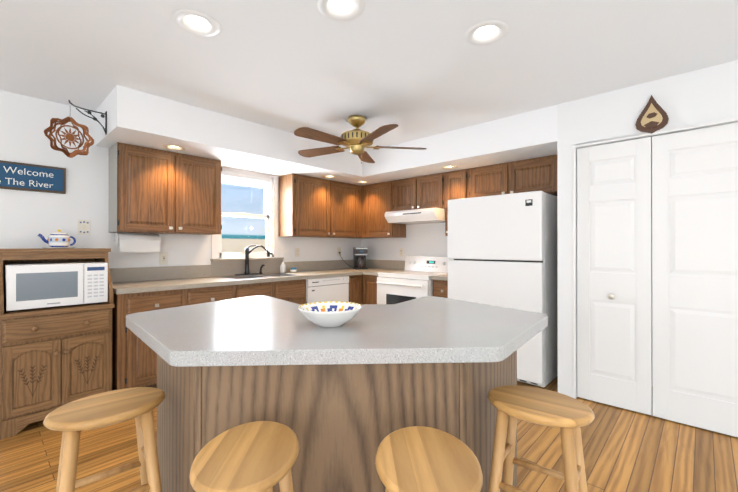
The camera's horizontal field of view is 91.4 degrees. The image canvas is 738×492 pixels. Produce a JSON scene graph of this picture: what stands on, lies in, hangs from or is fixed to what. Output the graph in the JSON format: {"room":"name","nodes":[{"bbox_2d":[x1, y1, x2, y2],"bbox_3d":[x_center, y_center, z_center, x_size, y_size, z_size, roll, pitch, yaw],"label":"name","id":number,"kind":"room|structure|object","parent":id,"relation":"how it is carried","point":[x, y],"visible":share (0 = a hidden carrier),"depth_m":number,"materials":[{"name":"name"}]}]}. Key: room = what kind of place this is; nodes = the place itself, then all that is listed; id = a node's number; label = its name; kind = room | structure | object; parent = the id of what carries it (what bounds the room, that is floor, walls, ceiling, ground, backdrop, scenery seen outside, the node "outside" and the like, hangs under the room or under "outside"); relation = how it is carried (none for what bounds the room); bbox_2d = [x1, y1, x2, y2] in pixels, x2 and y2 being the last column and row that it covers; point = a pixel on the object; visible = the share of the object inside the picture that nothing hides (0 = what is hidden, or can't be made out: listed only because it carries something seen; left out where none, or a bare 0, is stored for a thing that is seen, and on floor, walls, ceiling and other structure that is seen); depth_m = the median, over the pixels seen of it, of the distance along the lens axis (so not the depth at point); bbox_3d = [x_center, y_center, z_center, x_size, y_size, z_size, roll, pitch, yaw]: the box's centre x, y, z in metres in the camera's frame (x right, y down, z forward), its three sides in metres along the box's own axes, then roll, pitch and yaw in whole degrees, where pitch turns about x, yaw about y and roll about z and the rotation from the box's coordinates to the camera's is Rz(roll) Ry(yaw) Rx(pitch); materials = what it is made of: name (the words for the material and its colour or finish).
{"room":"kitchen","nodes":[
{"label":"kitchen","id":0,"kind":"room"},
{"bbox_2d":[0,90,360,267],"bbox_3d":[-2.757,0.027,2.927,0.140,2.440,7.600,0,0,43],"label":"wall","id":1,"kind":"structure","parent":0,"point":[27,218],"depth_m":3.07,"materials":[{"name":"white paint"}]},
{"bbox_2d":[0,160,65,193],"bbox_3d":[-2.764,-0.545,2.795,0.024,0.215,0.635,0,0,43],"label":"welcome sign","id":2,"kind":"object","parent":1,"relation":"attached to","point":[28,177],"visible":1,"depth_m":2.87,"materials":[{"name":"blue wood"}]},
{"bbox_2d":[78,220,89,234],"bbox_3d":[-2.470,-0.162,3.124,0.008,0.130,0.085,0,0,43],"label":"light switch","id":3,"kind":"object","parent":1,"relation":"attached to","point":[83,227],"visible":1,"depth_m":3.12,"materials":[{"name":"beige plastic"}]},
{"bbox_2d":[109,142,176,233],"bbox_3d":[-2.083,-0.501,3.313,0.317,0.758,0.450,0,0,43],"label":"upper cabinet","id":4,"kind":"object","parent":1,"relation":"attached to","point":[153,191],"depth_m":3.19,"materials":[{"name":"brown wood"}]},
{"bbox_2d":[114,233,160,252],"bbox_3d":[-2.147,-0.030,3.356,0.121,0.177,0.365,0,0,43],"label":"paper towel holder","id":5,"kind":"object","parent":4,"relation":"attached to","point":[138,242],"visible":1,"depth_m":3.31,"materials":[{"name":"white paper"}]},
{"bbox_2d":[160,252,167,264],"bbox_3d":[-2.040,0.123,3.585,0.010,0.125,0.075,0,0,43],"label":"outlet","id":6,"kind":"object","parent":1,"relation":"attached to","point":[163,258],"visible":1,"depth_m":3.58,"materials":[{"name":"beige plastic"}]},
{"bbox_2d":[177,153,221,234],"bbox_3d":[-1.778,-0.501,3.643,0.317,0.758,0.449,0,0,43],"label":"upper cabinet","id":7,"kind":"object","parent":1,"relation":"attached to","point":[198,178],"depth_m":3.53,"materials":[{"name":"brown wood"}]},
{"bbox_2d":[211,167,277,258],"bbox_3d":[-1.471,-0.378,4.271,0.155,1.078,0.832,0,0,43],"label":"window unit","id":8,"kind":"structure","parent":1,"relation":"in","point":[268,182],"depth_m":4.34,"materials":[{"name":"white wood"}]},
{"bbox_2d":[284,248,288,257],"bbox_3d":[-1.060,0.090,4.633,0.020,0.125,0.078,0,0,43],"label":"dimmer switch","id":9,"kind":"object","parent":1,"relation":"attached to","point":[286,252],"visible":0.98,"depth_m":4.63,"materials":[{"name":"white plastic"}]},
{"bbox_2d":[295,248,299,256],"bbox_3d":[-0.945,0.086,4.765,0.009,0.115,0.072,0,0,43],"label":"electrical outlet","id":10,"kind":"object","parent":1,"relation":"attached to","point":[297,252],"visible":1,"depth_m":4.76,"materials":[{"name":"beige plastic"}]},
{"bbox_2d":[279,173,332,237],"bbox_3d":[-0.826,-0.499,4.667,0.317,0.758,0.593,0,0,43],"label":"upper cabinet","id":11,"kind":"object","parent":1,"relation":"attached to","point":[305,202],"depth_m":4.51,"materials":[{"name":"brown wood"}]},
{"bbox_2d":[333,181,360,237],"bbox_3d":[-0.445,-0.498,5.077,0.317,0.758,0.526,0,0,43],"label":"upper cabinet","id":12,"kind":"object","parent":1,"relation":"attached to","point":[346,196],"depth_m":5.00,"materials":[{"name":"brown wood"}]},
{"bbox_2d":[95,85,556,185],"bbox_3d":[-0.158,-1.037,3.391,3.040,0.307,3.385,0,0,43],"label":"soffit","id":13,"kind":"structure","parent":0,"point":[140,118],"depth_m":3.43,"materials":[{"name":"white paint"}]},
{"bbox_2d":[44,100,106,157],"bbox_3d":[-2.224,-0.880,2.739,0.219,0.435,0.377,0,0,43],"label":"spinner","id":14,"kind":"object","parent":13,"relation":"hanging from","point":[69,136],"visible":1,"depth_m":2.72,"materials":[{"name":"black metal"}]},
{"bbox_2d":[163,145,185,149],"bbox_3d":[-1.742,-0.913,3.228,0.184,0.067,0.184,0,0,43],"label":"recessed light","id":15,"kind":"object","parent":13,"relation":"in","point":[174,147],"visible":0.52,"depth_m":3.25,"materials":[{"name":"beige"}]},
{"bbox_2d":[323,175,337,177],"bbox_3d":[-0.490,-0.910,4.576,0.184,0.067,0.184,0,0,43],"label":"recessed light","id":16,"kind":"object","parent":13,"relation":"in","point":[329,176],"visible":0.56,"depth_m":4.61,"materials":[{"name":"beige glass"}]},
{"bbox_2d":[441,165,457,168],"bbox_3d":[0.903,-0.911,4.033,0.184,0.067,0.184,0,0,43],"label":"recessed light","id":17,"kind":"object","parent":13,"relation":"in","point":[449,167],"visible":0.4,"depth_m":4.03,"materials":[{"name":"beige"}]},
{"bbox_2d":[0,376,737,491],"bbox_3d":[-0.071,1.283,0.497,7.700,0.080,8.100,0,0,43],"label":"floor","id":18,"kind":"structure","parent":0,"point":[625,450],"depth_m":2.14,"materials":[{"name":"brown wood"}]},
{"bbox_2d":[0,248,114,439],"bbox_3d":[-2.354,0.633,2.710,0.596,1.228,0.639,0,0,43],"label":"hutch","id":19,"kind":"object","parent":18,"relation":"on","point":[52,358],"visible":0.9,"depth_m":2.51,"materials":[{"name":"brown wood"}]},
{"bbox_2d":[4,261,107,311],"bbox_3d":[-2.326,0.285,2.688,0.386,0.312,0.547,0,0,43],"label":"microwave","id":20,"kind":"object","parent":19,"relation":"in","point":[35,285],"visible":1,"depth_m":2.54,"materials":[{"name":"white plastic"}]},
{"bbox_2d":[37,229,75,247],"bbox_3d":[-2.417,-0.056,2.794,0.196,0.147,0.228,0,0,43],"label":"teapot","id":21,"kind":"object","parent":19,"relation":"on","point":[59,239],"visible":1,"depth_m":2.75,"materials":[{"name":"white ceramic"}]},
{"bbox_2d":[43,387,164,491],"bbox_3d":[-0.868,0.885,1.205,0.344,0.722,0.285,0,0,-41],"label":"stool","id":22,"kind":"object","parent":18,"relation":"on","point":[72,420],"visible":1,"depth_m":1.19,"materials":[{"name":"brown wood"}]},
{"bbox_2d":[189,421,298,491],"bbox_3d":[-0.311,0.885,0.926,0.285,0.722,0.344,0,0,-2],"label":"stool","id":23,"kind":"object","parent":18,"relation":"on","point":[258,456],"visible":1,"depth_m":0.89,"materials":[{"name":"brown wood"}]},
{"bbox_2d":[109,256,404,390],"bbox_3d":[-0.922,0.707,4.115,0.928,1.085,3.356,0,0,43],"label":"base cabinet","id":24,"kind":"object","parent":18,"relation":"on","point":[137,290],"depth_m":3.48,"materials":[{"name":"brown wood"}]},
{"bbox_2d":[235,244,273,274],"bbox_3d":[-1.307,0.157,4.131,0.254,0.353,0.349,0,0,43],"label":"faucet","id":25,"kind":"object","parent":24,"relation":"on","point":[243,266],"depth_m":4.17,"materials":[{"name":"black metal"}]},
{"bbox_2d":[280,262,285,272],"bbox_3d":[-1.074,0.251,4.502,0.069,0.166,0.068,0,0,43],"label":"soap dispenser","id":26,"kind":"object","parent":24,"relation":"on","point":[283,268],"visible":1,"depth_m":4.48,"materials":[{"name":"white plastic"}]},
{"bbox_2d":[290,267,296,271],"bbox_3d":[-0.961,0.304,4.588,0.086,0.061,0.086,0,0,43],"label":"dish","id":27,"kind":"object","parent":24,"relation":"on","point":[293,269],"visible":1,"depth_m":4.56,"materials":[{"name":"white ceramic"}]},
{"bbox_2d":[339,247,367,269],"bbox_3d":[-0.190,0.178,5.277,0.404,0.315,0.319,0,0,43],"label":"coffee maker","id":28,"kind":"object","parent":24,"relation":"on","point":[359,257],"visible":1,"depth_m":5.17,"materials":[{"name":"black plastic"}]},
{"bbox_2d":[306,276,348,302],"bbox_3d":[-0.693,0.804,4.557,0.604,0.852,0.654,0,0,43],"label":"dishwasher","id":29,"kind":"object","parent":18,"relation":"on","point":[327,289],"visible":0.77,"depth_m":4.34,"materials":[{"name":"white metal"}]},
{"bbox_2d":[157,356,516,491],"bbox_3d":[-0.108,0.813,1.626,1.217,0.864,1.302,0,0,43],"label":"kitchen island","id":30,"kind":"object","parent":18,"relation":"on","point":[188,418],"depth_m":1.20,"materials":[{"name":"brown wood"}]},
{"bbox_2d":[126,296,547,467],"bbox_3d":[-0.150,0.355,1.805,1.708,0.050,1.628,0,0,43],"label":"island countertop","id":31,"kind":"structure","parent":30,"relation":"on","point":[337,388],"depth_m":1.19,"materials":[{"name":"white stone"}]},
{"bbox_2d":[298,301,362,326],"bbox_3d":[-0.161,0.290,1.504,0.268,0.078,0.268,0,0,43],"label":"bowl","id":32,"kind":"object","parent":31,"relation":"on","point":[331,314],"visible":1,"depth_m":1.45,"materials":[{"name":"white ceramic"}]},
{"bbox_2d":[376,256,451,303],"bbox_3d":[0.586,0.683,4.489,0.768,1.095,0.736,0,0,43],"label":"stove","id":33,"kind":"object","parent":18,"relation":"on","point":[412,280],"visible":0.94,"depth_m":4.37,"materials":[{"name":"white metal"}]},
{"bbox_2d":[375,426,482,491],"bbox_3d":[0.144,0.885,0.894,0.285,0.722,0.344,0,0,-2],"label":"stool","id":34,"kind":"object","parent":18,"relation":"on","point":[418,459],"visible":1,"depth_m":0.87,"materials":[{"name":"brown wood"}]},
{"bbox_2d":[431,274,447,297],"bbox_3d":[1.014,0.727,4.168,0.292,1.045,0.643,0,0,43],"label":"base cabinet","id":35,"kind":"object","parent":18,"relation":"on","point":[440,282],"depth_m":3.97,"materials":[{"name":"brown wood"}]},
{"bbox_2d":[448,191,557,386],"bbox_3d":[1.402,0.380,3.678,0.920,1.713,0.767,0,0,43],"label":"refrigerator","id":36,"kind":"object","parent":18,"relation":"on","point":[502,250],"visible":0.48,"depth_m":3.30,"materials":[{"name":"white metal"}]},
{"bbox_2d":[488,385,594,491],"bbox_3d":[0.573,0.885,1.224,0.344,0.722,0.285,0,0,36],"label":"stool","id":37,"kind":"object","parent":18,"relation":"on","point":[569,416],"visible":1,"depth_m":1.21,"materials":[{"name":"brown wood"}]},
{"bbox_2d":[0,0,737,151],"bbox_3d":[-0.071,-1.257,0.502,7.700,0.120,8.100,0,0,43],"label":"ceiling","id":38,"kind":"structure","parent":0,"point":[415,69],"depth_m":2.26,"materials":[{"name":"white paint"}]},
{"bbox_2d":[172,9,220,36],"bbox_3d":[-0.923,-1.223,1.935,0.236,0.067,0.236,0,0,43],"label":"recessed light","id":39,"kind":"object","parent":38,"relation":"in","point":[195,22],"visible":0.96,"depth_m":1.95,"materials":[{"name":"white"}]},
{"bbox_2d":[317,0,364,20],"bbox_3d":[-0.140,-1.223,1.794,0.236,0.067,0.236,0,0,43],"label":"recessed light","id":40,"kind":"object","parent":38,"relation":"in","point":[342,10],"visible":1,"depth_m":1.84,"materials":[{"name":"white"}]},
{"bbox_2d":[294,115,426,163],"bbox_3d":[-0.150,-0.979,3.323,1.273,0.423,1.235,0,0,43],"label":"fan","id":41,"kind":"object","parent":38,"relation":"hanging from","point":[356,141],"visible":1,"depth_m":3.26,"materials":[{"name":"brown wood"}]},
{"bbox_2d":[465,20,508,44],"bbox_3d":[0.659,-1.223,2.022,0.236,0.067,0.236,0,0,43],"label":"recessed light","id":42,"kind":"object","parent":38,"relation":"in","point":[487,32],"visible":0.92,"depth_m":2.04,"materials":[{"name":"white glass"}]},
{"bbox_2d":[361,223,447,260],"bbox_3d":[2.514,0.028,3.312,7.340,2.440,0.140,0,0,43],"label":"wall","id":43,"kind":"structure","parent":0,"point":[428,239],"depth_m":4.98,"materials":[{"name":"white paint"}]},
{"bbox_2d":[361,181,392,237],"bbox_3d":[0.207,-0.498,5.141,0.592,0.758,0.317,0,0,43],"label":"upper cabinet","id":44,"kind":"object","parent":43,"relation":"attached to","point":[376,199],"depth_m":5.02,"materials":[{"name":"brown wood"}]},
{"bbox_2d":[400,248,403,256],"bbox_3d":[0.462,0.091,5.114,0.072,0.115,0.009,0,0,43],"label":"electrical outlet","id":45,"kind":"object","parent":43,"relation":"attached to","point":[402,252],"visible":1,"depth_m":5.10,"materials":[{"name":"beige plastic"}]},
{"bbox_2d":[393,178,412,237],"bbox_3d":[0.565,-0.499,4.808,0.386,0.758,0.317,0,0,43],"label":"upper cabinet","id":46,"kind":"object","parent":43,"relation":"attached to","point":[403,188],"depth_m":4.74,"materials":[{"name":"brown wood"}]},
{"bbox_2d":[385,208,444,223],"bbox_3d":[0.645,-0.373,4.598,0.756,0.146,0.493,0,0,43],"label":"range hood","id":47,"kind":"object","parent":46,"relation":"attached to","point":[425,215],"visible":0.81,"depth_m":4.41,"materials":[{"name":"white metal"}]},
{"bbox_2d":[413,173,440,208],"bbox_3d":[0.852,-0.499,4.541,0.397,0.758,0.317,0,0,43],"label":"upper cabinet","id":48,"kind":"object","parent":43,"relation":"attached to","point":[426,189],"depth_m":4.45,"materials":[{"name":"brown wood"}]},
{"bbox_2d":[441,169,464,235],"bbox_3d":[1.112,-0.500,4.300,0.313,0.758,0.317,0,0,43],"label":"upper cabinet","id":49,"kind":"object","parent":43,"relation":"attached to","point":[452,182],"depth_m":4.24,"materials":[{"name":"brown wood"}]},
{"bbox_2d":[465,163,504,197],"bbox_3d":[1.395,-0.500,4.037,0.458,0.758,0.317,0,0,43],"label":"upper cabinet","id":50,"kind":"object","parent":43,"relation":"attached to","point":[489,180],"depth_m":3.94,"materials":[{"name":"brown wood"}]},
{"bbox_2d":[505,155,556,195],"bbox_3d":[1.778,-0.501,3.681,0.590,0.758,0.317,0,0,43],"label":"upper cabinet","id":51,"kind":"object","parent":43,"relation":"attached to","point":[540,173],"depth_m":3.61,"materials":[{"name":"brown wood"}]},
{"bbox_2d":[557,60,737,397],"bbox_3d":[3.371,0.025,1.898,4.160,2.440,0.765,0,0,43],"label":"wall","id":52,"kind":"structure","parent":0,"point":[707,94],"depth_m":2.80,"materials":[{"name":"white paint"}]},
{"bbox_2d":[635,95,668,133],"bbox_3d":[2.037,-0.951,2.597,0.190,0.280,0.026,0,0,43],"label":"plaque","id":53,"kind":"object","parent":52,"relation":"attached to","point":[652,117],"visible":1,"depth_m":2.59,"materials":[{"name":"brown wood"}]},
{"bbox_2d":[572,117,737,398],"bbox_3d":[2.072,0.210,2.574,1.105,2.073,0.011,0,0,43],"label":"trim","id":54,"kind":"structure","parent":52,"relation":"attached to","point":[573,193],"depth_m":2.94,"materials":[{"name":"white wood"}]},
{"bbox_2d":[577,122,737,436],"bbox_3d":[2.088,0.219,2.592,1.057,2.036,0.072,0,0,43],"label":"bifold closet door","id":55,"kind":"structure","parent":52,"relation":"in","point":[657,276],"depth_m":2.58,"materials":[{"name":"white wood"}]},
{"label":"outside","id":56,"kind":"structure","parent":0,"visible":0},
{"bbox_2d":[221,180,265,252],"bbox_3d":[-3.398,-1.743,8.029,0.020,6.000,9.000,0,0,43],"label":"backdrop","id":57,"kind":"structure","parent":56,"point":[256,223],"depth_m":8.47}
]}

